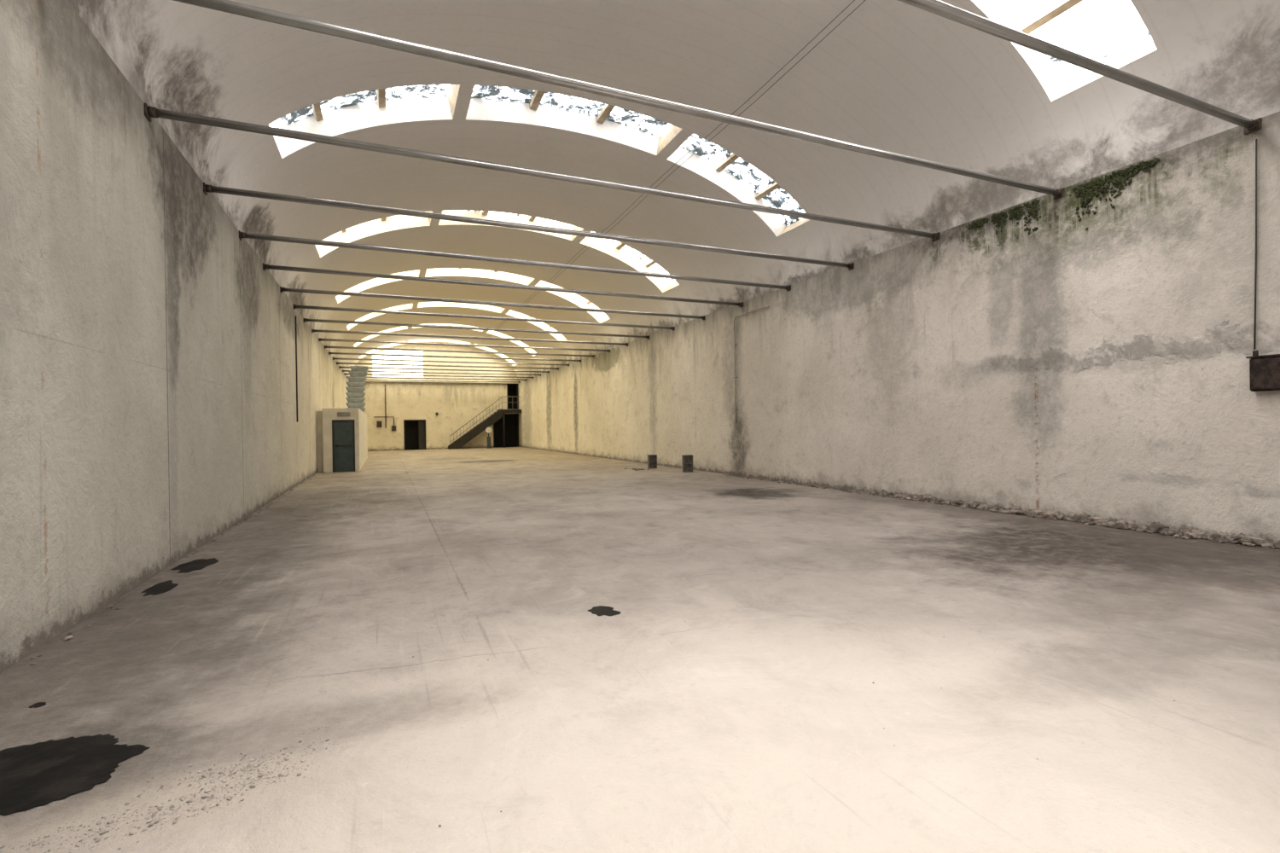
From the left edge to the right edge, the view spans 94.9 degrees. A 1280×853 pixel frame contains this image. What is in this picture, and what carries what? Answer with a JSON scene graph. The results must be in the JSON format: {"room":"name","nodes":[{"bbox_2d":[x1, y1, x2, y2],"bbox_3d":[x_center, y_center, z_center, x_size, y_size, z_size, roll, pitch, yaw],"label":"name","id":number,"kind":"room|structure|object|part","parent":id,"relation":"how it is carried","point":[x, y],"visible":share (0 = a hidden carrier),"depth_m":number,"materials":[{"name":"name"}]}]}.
{"room":"empty warehouse","nodes":[
{"label":"empty warehouse","id":0,"kind":"room"},
{"bbox_2d":[0,0,349,673],"bbox_3d":[-10.596,-0.903,18.028,0.300,5.250,53.500,-1,0,-23],"label":"wall","id":1,"kind":"structure","parent":0,"point":[148,365],"depth_m":5.62,"materials":[{"name":"paint"}]},
{"bbox_2d":[295,316,297,422],"bbox_3d":[-10.075,-1.685,17.222,0.037,3.100,0.037,-1,0,-1],"label":"cable","id":2,"kind":"object","parent":1,"relation":"attached to","point":[295,317],"visible":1,"depth_m":17.21,"materials":[{"name":"black rubber"}]},
{"bbox_2d":[346,376,526,381],"bbox_3d":[-14.322,-3.457,42.404,12.296,0.140,0.160,-1,0,-23],"label":"rod","id":3,"kind":"object","parent":1,"relation":"attached to","point":[346,376],"visible":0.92,"depth_m":42.56,"materials":[{"name":"metal"}]},
{"bbox_2d":[344,373,533,378],"bbox_3d":[-13.418,-3.466,40.316,12.296,0.140,0.160,-1,0,-23],"label":"rod","id":4,"kind":"object","parent":1,"relation":"attached to","point":[345,374],"visible":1,"depth_m":40.39,"materials":[{"name":"metal"}]},
{"bbox_2d":[342,370,541,376],"bbox_3d":[-12.515,-3.475,38.228,12.296,0.140,0.160,-1,0,-23],"label":"rod","id":5,"kind":"object","parent":1,"relation":"attached to","point":[342,370],"visible":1,"depth_m":38.18,"materials":[{"name":"metal"}]},
{"bbox_2d":[366,378,520,383],"bbox_3d":[-15.226,-3.447,44.492,12.296,0.140,0.160,-1,0,-23],"label":"rod","id":6,"kind":"object","parent":1,"relation":"attached to","point":[366,379],"visible":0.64,"depth_m":44.65,"materials":[{"name":"metal"}]},
{"bbox_2d":[339,366,549,372],"bbox_3d":[-11.612,-3.484,36.140,12.296,0.140,0.160,-1,0,-23],"label":"rod","id":7,"kind":"object","parent":1,"relation":"attached to","point":[340,367],"visible":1,"depth_m":36.06,"materials":[{"name":"metal"}]},
{"bbox_2d":[336,361,558,370],"bbox_3d":[-10.708,-3.493,34.052,12.296,0.140,0.160,-1,0,-23],"label":"rod","id":8,"kind":"object","parent":1,"relation":"attached to","point":[336,362],"visible":1,"depth_m":33.77,"materials":[{"name":"metal"}]},
{"bbox_2d":[332,357,569,366],"bbox_3d":[-9.805,-3.502,31.964,12.296,0.140,0.160,-1,0,-23],"label":"rod","id":9,"kind":"object","parent":1,"relation":"attached to","point":[334,358],"visible":1,"depth_m":31.64,"materials":[{"name":"metal"}]},
{"bbox_2d":[328,351,581,362],"bbox_3d":[-8.901,-3.511,29.876,12.296,0.140,0.160,-1,0,-23],"label":"rod","id":10,"kind":"object","parent":1,"relation":"attached to","point":[338,353],"visible":1,"depth_m":29.55,"materials":[{"name":"metal"}]},
{"bbox_2d":[324,345,594,357],"bbox_3d":[-7.998,-3.521,27.788,12.296,0.140,0.160,-1,0,-23],"label":"rod","id":11,"kind":"object","parent":1,"relation":"attached to","point":[325,346],"visible":1,"depth_m":27.44,"materials":[{"name":"metal"}]},
{"bbox_2d":[318,337,610,352],"bbox_3d":[-7.094,-3.530,25.701,12.296,0.140,0.160,-1,0,-23],"label":"rod","id":12,"kind":"object","parent":1,"relation":"attached to","point":[319,339],"visible":1,"depth_m":25.33,"materials":[{"name":"metal"}]},
{"bbox_2d":[311,328,628,346],"bbox_3d":[-6.191,-3.539,23.613,12.296,0.140,0.160,-1,0,-23],"label":"rod","id":13,"kind":"object","parent":1,"relation":"attached to","point":[312,330],"visible":1,"depth_m":23.20,"materials":[{"name":"metal"}]},
{"bbox_2d":[303,318,649,339],"bbox_3d":[-5.287,-3.548,21.525,12.296,0.140,0.160,-1,0,-23],"label":"rod","id":14,"kind":"object","parent":1,"relation":"attached to","point":[305,319],"visible":1,"depth_m":21.08,"materials":[{"name":"metal"}]},
{"bbox_2d":[293,304,674,331],"bbox_3d":[-4.384,-3.557,19.437,12.296,0.140,0.160,-1,0,-23],"label":"rod","id":15,"kind":"object","parent":1,"relation":"attached to","point":[295,306],"visible":1,"depth_m":18.94,"materials":[{"name":"metal"}]},
{"bbox_2d":[279,286,704,320],"bbox_3d":[-3.480,-3.566,17.349,12.296,0.140,0.160,-1,0,-23],"label":"rod","id":16,"kind":"object","parent":1,"relation":"attached to","point":[282,289],"visible":1,"depth_m":16.80,"materials":[{"name":"metal"}]},
{"bbox_2d":[262,262,743,308],"bbox_3d":[-2.577,-3.575,15.261,12.296,0.140,0.160,-1,0,-23],"label":"rod","id":17,"kind":"object","parent":1,"relation":"attached to","point":[264,266],"visible":1,"depth_m":14.65,"materials":[{"name":"metal"}]},
{"bbox_2d":[238,230,791,291],"bbox_3d":[-1.673,-3.585,13.173,12.296,0.140,0.160,-1,0,-23],"label":"rod","id":18,"kind":"object","parent":1,"relation":"attached to","point":[241,235],"visible":1,"depth_m":12.47,"materials":[{"name":"metal"}]},
{"bbox_2d":[203,181,854,270],"bbox_3d":[-0.770,-3.594,11.085,12.296,0.140,0.160,-1,0,-23],"label":"rod","id":19,"kind":"object","parent":1,"relation":"attached to","point":[206,188],"visible":1,"depth_m":10.26,"materials":[{"name":"metal"}]},
{"bbox_2d":[144,102,939,241],"bbox_3d":[0.134,-3.603,8.998,12.296,0.140,0.160,-1,0,-23],"label":"rod","id":20,"kind":"object","parent":1,"relation":"attached to","point":[149,112],"visible":1,"depth_m":8.00,"materials":[{"name":"metal"}]},
{"bbox_2d":[172,0,1064,200],"bbox_3d":[1.037,-3.612,6.910,12.296,0.140,0.160,-1,0,-23],"label":"rod","id":21,"kind":"object","parent":1,"relation":"attached to","point":[228,6],"visible":1,"depth_m":6.09,"materials":[{"name":"metal"}]},
{"bbox_2d":[897,0,1261,134],"bbox_3d":[1.941,-3.621,4.822,12.296,0.140,0.160,-1,0,-23],"label":"rod","id":22,"kind":"object","parent":1,"relation":"attached to","point":[939,8],"visible":1,"depth_m":5.82,"materials":[{"name":"metal"}]},
{"bbox_2d":[354,343,519,451],"bbox_3d":[-15.639,-2.338,45.490,12.300,8.150,0.900,-1,0,-23],"label":"wall","id":23,"kind":"structure","parent":0,"point":[456,404],"depth_m":45.18,"materials":[{"name":"paint"}]},
{"bbox_2d":[376,421,381,427],"bbox_3d":[-19.247,-0.174,43.331,0.340,0.442,0.170,-1,0,-23],"label":"switch box","id":24,"kind":"object","parent":23,"relation":"attached to","point":[378,423],"visible":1,"depth_m":43.25,"materials":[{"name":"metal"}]},
{"bbox_2d":[373,384,394,427],"bbox_3d":[-18.971,-1.508,43.500,1.380,3.200,0.091,-1,0,-23],"label":"conduit pipe","id":25,"kind":"object","parent":23,"relation":"attached to","point":[385,416],"visible":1,"depth_m":43.51,"materials":[{"name":"metal"}]},
{"bbox_2d":[391,425,395,430],"bbox_3d":[-18.324,0.137,43.729,0.300,0.390,0.170,-1,0,-23],"label":"switch box","id":26,"kind":"object","parent":23,"relation":"attached to","point":[393,427],"visible":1,"depth_m":43.65,"materials":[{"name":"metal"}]},
{"bbox_2d":[372,349,423,378],"bbox_3d":[-18.098,-4.715,43.906,3.530,2.115,0.014,-1,0,-23],"label":"window","id":27,"kind":"structure","parent":23,"relation":"in","point":[386,352],"depth_m":43.91,"materials":[{"name":"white glass"}]},
{"bbox_2d":[403,419,426,450],"bbox_3d":[-17.021,0.625,44.438,1.560,2.268,0.190,-1,0,-23],"label":"door","id":28,"kind":"structure","parent":23,"relation":"in","point":[422,442],"depth_m":44.66,"materials":[{"name":"black paint"}]},
{"bbox_2d":[365,378,518,383],"bbox_3d":[-15.454,-3.505,45.018,12.296,0.220,0.118,-1,0,-23],"label":"beam","id":29,"kind":"structure","parent":23,"relation":"attached to","point":[366,378],"depth_m":44.93,"materials":[{"name":"beige metal"}]},
{"bbox_2d":[493,413,519,448],"bbox_3d":[-10.728,0.322,47.084,2.040,2.668,0.047,-1,0,-23],"label":"door","id":30,"kind":"structure","parent":23,"relation":"in","point":[503,414],"depth_m":47.36,"materials":[{"name":"black paint"}]},
{"bbox_2d":[506,383,518,409],"bbox_3d":[-10.243,-2.436,47.306,0.890,2.068,0.047,-1,0,-23],"label":"door","id":31,"kind":"structure","parent":23,"relation":"in","point":[507,383],"depth_m":47.22,"materials":[{"name":"black paint"}]},
{"bbox_2d":[0,446,1279,852],"bbox_3d":[-5.011,1.754,21.087,12.900,0.250,55.300,-1,0,-23],"label":"floor","id":32,"kind":"structure","parent":0,"point":[669,723],"depth_m":3.73,"materials":[{"name":"concrete"}]},
{"bbox_2d":[29,702,46,708],"bbox_3d":[-3.554,1.645,3.467,0.082,0.002,0.074,-1,0,3],"label":"puddle","id":33,"kind":"object","parent":32,"relation":"on","point":[39,704],"visible":1,"depth_m":3.46,"materials":[{"name":"black liquid"}]},
{"bbox_2d":[0,733,150,815],"bbox_3d":[-2.892,1.636,2.759,0.921,0.002,0.724,-1,0,-23],"label":"puddle","id":34,"kind":"object","parent":32,"relation":"on","point":[39,774],"visible":1,"depth_m":2.81,"materials":[{"name":"black liquid"}]},
{"bbox_2d":[140,580,178,596],"bbox_3d":[-4.939,1.660,6.065,0.259,0.002,0.665,-1,0,-23],"label":"puddle","id":35,"kind":"object","parent":32,"relation":"on","point":[160,588],"visible":1,"depth_m":6.02,"materials":[{"name":"black liquid"}]},
{"bbox_2d":[7,476,314,671],"bbox_3d":[-7.459,1.673,11.478,0.167,0.030,20.770,-1,0,-23],"label":"debris","id":36,"kind":"object","parent":32,"relation":"on","point":[66,638],"visible":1,"depth_m":5.53,"materials":[{"name":"grey concrete"}]},
{"bbox_2d":[0,726,357,852],"bbox_3d":[-1.947,1.616,2.629,0.615,0.014,1.332,-1,0,44],"label":"gravel","id":37,"kind":"object","parent":32,"relation":"on","point":[160,806],"visible":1,"depth_m":2.57,"materials":[{"name":"grey gravel"}]},
{"bbox_2d":[170,558,218,573],"bbox_3d":[-5.326,1.664,7.032,0.416,0.002,0.816,-1,0,-23],"label":"puddle","id":38,"kind":"object","parent":32,"relation":"on","point":[200,564],"visible":1,"depth_m":7.04,"materials":[{"name":"black liquid"}]},
{"bbox_2d":[316,408,367,472],"bbox_3d":[-13.606,0.542,27.245,1.447,2.409,11.180,-1,0,-23],"label":"cabin","id":39,"kind":"object","parent":32,"relation":"on","point":[341,433],"visible":1,"depth_m":22.24,"materials":[{"name":"beige paint"}]},
{"bbox_2d":[337,412,349,416],"bbox_3d":[-11.221,-0.468,22.233,0.440,0.140,0.078,-1,0,-23],"label":"emergency light","id":40,"kind":"object","parent":39,"relation":"attached to","point":[339,414],"depth_m":22.20,"materials":[{"name":"grey plastic"}]},
{"bbox_3d":[-11.253,0.736,22.302,0.760,1.968,0.120,-1,0,-23],"label":"door frame","id":41,"kind":"part","parent":39,"relation":"part of","materials":[{"name":"black paint"}]},
{"bbox_3d":[-11.249,0.760,22.293,0.650,1.905,0.060,-1,0,-23],"label":"door","id":42,"kind":"part","parent":39,"relation":"part of","materials":[{"name":"green paint"}]},
{"bbox_2d":[345,366,369,412],"bbox_3d":[-14.311,-1.853,29.773,1.060,2.351,0.731,-1,0,-23],"label":"air duct","id":43,"kind":"object","parent":39,"relation":"on","point":[357,379],"visible":0.93,"depth_m":29.45,"materials":[{"name":"metal"}]},
{"bbox_2d":[447,396,521,449],"bbox_3d":[-12.144,-0.330,45.918,5.595,4.025,1.035,-1,0,-23],"label":"staircase","id":44,"kind":"structure","parent":32,"relation":"on","point":[466,438],"depth_m":45.35,"materials":[{"name":"grey metal"}]},
{"bbox_2d":[485,426,491,448],"bbox_3d":[-11.643,0.826,45.189,0.460,1.699,0.300,-1,0,-23],"label":"sign stand","id":45,"kind":"object","parent":32,"relation":"on","point":[488,429],"visible":1,"depth_m":45.11,"materials":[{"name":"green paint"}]},
{"bbox_2d":[587,605,620,616],"bbox_3d":[-0.315,1.591,5.061,0.250,0.002,0.315,-1,0,-23],"label":"puddle","id":46,"kind":"object","parent":32,"relation":"on","point":[601,610],"visible":1,"depth_m":5.05,"materials":[{"name":"black liquid"}]},
{"bbox_2d":[647,454,657,468],"bbox_3d":[0.455,1.294,21.657,0.306,0.500,0.267,-1,0,-12],"label":"concrete block","id":47,"kind":"object","parent":32,"relation":"on","point":[652,459],"visible":1,"depth_m":21.61,"materials":[{"name":"grey concrete"}]},
{"bbox_2d":[681,454,693,472],"bbox_3d":[1.603,1.246,19.757,0.344,0.570,0.267,-1,0,-3],"label":"concrete block","id":48,"kind":"object","parent":32,"relation":"on","point":[687,460],"visible":1,"depth_m":19.73,"materials":[{"name":"grey concrete"}]},
{"bbox_2d":[390,505,1267,826],"bbox_3d":[1.222,1.559,7.931,8.465,0.006,10.377,-1,0,-23],"label":"floor grit","id":49,"kind":"structure","parent":32,"relation":"on","point":[736,505],"depth_m":4.83,"materials":[{"name":"beige concrete"}]},
{"bbox_2d":[722,473,1279,551],"bbox_3d":[5.245,1.411,12.357,0.397,0.158,13.525,-1,0,-23],"label":"debris","id":50,"kind":"object","parent":32,"relation":"on","point":[1154,527],"visible":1,"depth_m":8.83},
{"bbox_2d":[68,0,1279,381],"bbox_3d":[-4.878,-5.072,20.521,12.300,2.900,53.500,-1,0,-23],"label":"ceiling","id":51,"kind":"structure","parent":0,"point":[895,76],"depth_m":10.47,"materials":[{"name":"paint"}]},
{"bbox_2d":[268,84,459,158],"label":"window","id":52,"kind":"structure","parent":51,"relation":"attached to","point":[439,101],"depth_m":11.32,"materials":[{"name":"white glass"}]},
{"bbox_3d":[-5.293,-6.063,10.670,1.241,0.611,1.336,-1,0,-23],"label":"frame","id":53,"kind":"part","parent":52,"relation":"part of","materials":[{"name":"beige wood"}]},
{"bbox_3d":[-5.137,-6.001,10.737,3.237,1.413,1.340,-1,0,-23],"label":"glass pane","id":54,"kind":"part","parent":52,"relation":"part of","materials":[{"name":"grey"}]},
{"bbox_2d":[315,211,432,258],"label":"window","id":55,"kind":"structure","parent":51,"relation":"attached to","point":[398,222],"depth_m":17.66,"materials":[{"name":"white glass"}]},
{"bbox_3d":[-8.010,-6.035,16.947,1.241,0.611,1.336,-1,0,-23],"label":"frame","id":56,"kind":"part","parent":55,"relation":"part of","materials":[{"name":"beige wood"}]},
{"bbox_2d":[335,269,419,303],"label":"window","id":57,"kind":"structure","parent":51,"relation":"attached to","point":[376,282],"depth_m":23.89,"materials":[{"name":"white glass"}]},
{"bbox_2d":[346,303,413,330],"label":"window","id":58,"kind":"structure","parent":51,"relation":"attached to","point":[350,326],"depth_m":30.22,"materials":[{"name":"white glass"}]},
{"bbox_2d":[353,325,407,347],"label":"window","id":59,"kind":"structure","parent":51,"relation":"attached to","point":[357,344],"depth_m":36.61,"materials":[{"name":"white glass"}]},
{"bbox_2d":[358,341,404,358],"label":"window","id":60,"kind":"structure","parent":51,"relation":"attached to","point":[388,345],"depth_m":42.79,"materials":[{"name":"white glass"}]},
{"bbox_2d":[408,338,471,344],"bbox_3d":[-14.929,-6.548,43.767,4.579,0.645,1.440,-1,0,-23],"label":"window","id":61,"kind":"structure","parent":51,"relation":"attached to","point":[425,340],"depth_m":44.41,"materials":[{"name":"white glass"}]},
{"bbox_2d":[412,323,482,331],"bbox_3d":[-12.212,-6.576,37.490,4.579,0.645,1.440,-1,0,-23],"label":"window","id":62,"kind":"structure","parent":51,"relation":"attached to","point":[441,324],"depth_m":38.10,"materials":[{"name":"white glass"}]},
{"bbox_2d":[417,302,504,313],"bbox_3d":[-9.496,-6.603,31.213,4.579,0.645,1.440,-1,0,-23],"label":"window","id":63,"kind":"structure","parent":51,"relation":"attached to","point":[485,307],"depth_m":31.85,"materials":[{"name":"white glass"}]},
{"bbox_2d":[424,267,534,285],"bbox_3d":[-6.779,-6.631,24.935,4.579,0.645,1.440,-1,0,-23],"label":"window","id":64,"kind":"structure","parent":51,"relation":"attached to","point":[523,280],"depth_m":25.57,"materials":[{"name":"white glass"}]},
{"bbox_2d":[474,343,517,366],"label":"window","id":65,"kind":"structure","parent":51,"relation":"attached to","point":[484,348],"depth_m":46.12,"materials":[{"name":"white glass"}]},
{"bbox_2d":[438,210,583,240],"bbox_3d":[-4.063,-6.658,18.658,4.579,0.645,1.440,-1,0,-23],"label":"window","id":66,"kind":"structure","parent":51,"relation":"attached to","point":[504,217],"depth_m":19.31,"materials":[{"name":"white glass"}]},
{"bbox_3d":[-4.065,-6.889,18.658,1.681,0.112,1.336,-1,0,-23],"label":"frame","id":67,"kind":"part","parent":66,"relation":"part of","materials":[{"name":"beige wood"}]},
{"bbox_3d":[-4.066,-6.881,18.657,4.506,0.200,1.340,-1,0,-23],"label":"glass pane","id":68,"kind":"part","parent":66,"relation":"part of","materials":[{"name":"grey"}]},
{"bbox_2d":[486,330,536,356],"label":"window","id":69,"kind":"structure","parent":51,"relation":"attached to","point":[494,333],"depth_m":39.77,"materials":[{"name":"white glass"}]},
{"bbox_2d":[505,309,567,340],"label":"window","id":70,"kind":"structure","parent":51,"relation":"attached to","point":[558,336],"depth_m":33.57,"materials":[{"name":"white glass"}]},
{"bbox_2d":[534,280,610,322],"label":"window","id":71,"kind":"structure","parent":51,"relation":"attached to","point":[575,299],"depth_m":27.33,"materials":[{"name":"white glass"}]},
{"bbox_3d":[-2.898,-5.960,26.612,3.392,1.610,1.340,-1,0,-23],"label":"glass pane","id":72,"kind":"part","parent":71,"relation":"part of","materials":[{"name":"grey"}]},
{"bbox_2d":[465,85,682,155],"bbox_3d":[-1.347,-6.686,12.380,4.579,0.645,1.440,-1,0,-23],"label":"window","id":73,"kind":"structure","parent":51,"relation":"attached to","point":[635,130],"depth_m":12.89,"materials":[{"name":"white glass"}]},
{"bbox_3d":[-1.350,-6.908,12.380,4.506,0.200,1.340,-1,0,-23],"label":"glass pane","id":74,"kind":"part","parent":73,"relation":"part of","materials":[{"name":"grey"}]},
{"bbox_3d":[-1.349,-6.916,12.380,1.681,0.112,1.336,-1,0,-23],"label":"frame","id":75,"kind":"part","parent":73,"relation":"part of","materials":[{"name":"beige wood"}]},
{"bbox_2d":[579,231,679,292],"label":"window","id":76,"kind":"structure","parent":51,"relation":"attached to","point":[625,253],"depth_m":20.94,"materials":[{"name":"white glass"}]},
{"bbox_3d":[0.012,-6.079,20.419,1.294,0.676,1.336,-1,0,-23],"label":"frame","id":77,"kind":"part","parent":76,"relation":"part of","materials":[{"name":"beige wood"}]},
{"bbox_2d":[480,0,855,343],"bbox_3d":[-2.979,-6.174,22.764,0.010,0.069,43.500,-1,0,-23],"label":"cable","id":78,"kind":"object","parent":51,"relation":"attached to","point":[853,0],"visible":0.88,"depth_m":11.35,"materials":[{"name":"black rubber"}]},
{"bbox_2d":[491,0,865,335],"bbox_3d":[-2.868,-6.148,22.812,0.010,0.069,43.500,-1,0,-23],"label":"cable","id":79,"kind":"object","parent":51,"relation":"attached to","point":[864,0],"visible":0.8,"depth_m":11.47,"materials":[{"name":"black rubber"}]},
{"bbox_2d":[666,133,810,236],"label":"window","id":80,"kind":"structure","parent":51,"relation":"attached to","point":[722,167],"depth_m":14.49,"materials":[{"name":"white glass"}]},
{"bbox_3d":[2.729,-6.107,14.141,1.294,0.676,1.336,-1,0,-23],"label":"frame","id":81,"kind":"part","parent":80,"relation":"part of","materials":[{"name":"beige wood"}]},
{"bbox_2d":[971,0,1157,101],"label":"window","id":82,"kind":"structure","parent":51,"relation":"attached to","point":[1110,32],"depth_m":8.43,"materials":[{"name":"white glass"}]},
{"bbox_3d":[5.445,-6.134,7.864,1.294,0.676,1.336,-1,0,-23],"label":"frame","id":83,"kind":"part","parent":82,"relation":"part of","materials":[{"name":"beige wood"}]},
{"bbox_3d":[5.252,-6.042,7.780,3.392,1.610,1.340,-1,0,-23],"label":"glass pane","id":84,"kind":"part","parent":82,"relation":"part of","materials":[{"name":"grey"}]},
{"bbox_2d":[518,111,1279,543],"bbox_3d":[0.966,-1.092,23.032,0.300,5.250,53.500,-1,0,-23],"label":"wall","id":85,"kind":"structure","parent":0,"point":[1102,370],"depth_m":9.99,"materials":[{"name":"paint"}]},
{"bbox_2d":[733,306,768,424],"bbox_3d":[3.259,-1.728,17.217,0.088,3.277,1.800,-1,0,-23],"label":"conduit pipe","id":86,"kind":"object","parent":85,"relation":"attached to","point":[734,345],"visible":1,"depth_m":17.98,"materials":[{"name":"metal"}]},
{"bbox_2d":[965,157,1159,243],"bbox_3d":[6.604,-3.385,9.472,0.053,0.762,2.956,-1,0,-23],"label":"moss","id":87,"kind":"object","parent":85,"relation":"attached to","point":[1129,171],"visible":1,"depth_m":8.95,"materials":[{"name":"green plant"}]},
{"bbox_2d":[1253,139,1256,349],"bbox_3d":[7.592,-2.243,7.239,0.028,2.580,0.058,-1,0,-23],"label":"cable","id":88,"kind":"object","parent":85,"relation":"attached to","point":[1255,265],"visible":1,"depth_m":7.24,"materials":[{"name":"black rubber"}]},
{"bbox_2d":[1245,350,1279,391],"bbox_3d":[7.618,-0.683,7.075,0.175,0.500,0.430,-1,0,-23],"label":"electrical box","id":89,"kind":"object","parent":85,"relation":"attached to","point":[1264,370],"visible":1,"depth_m":7.10,"materials":[{"name":"metal"}]}
]}

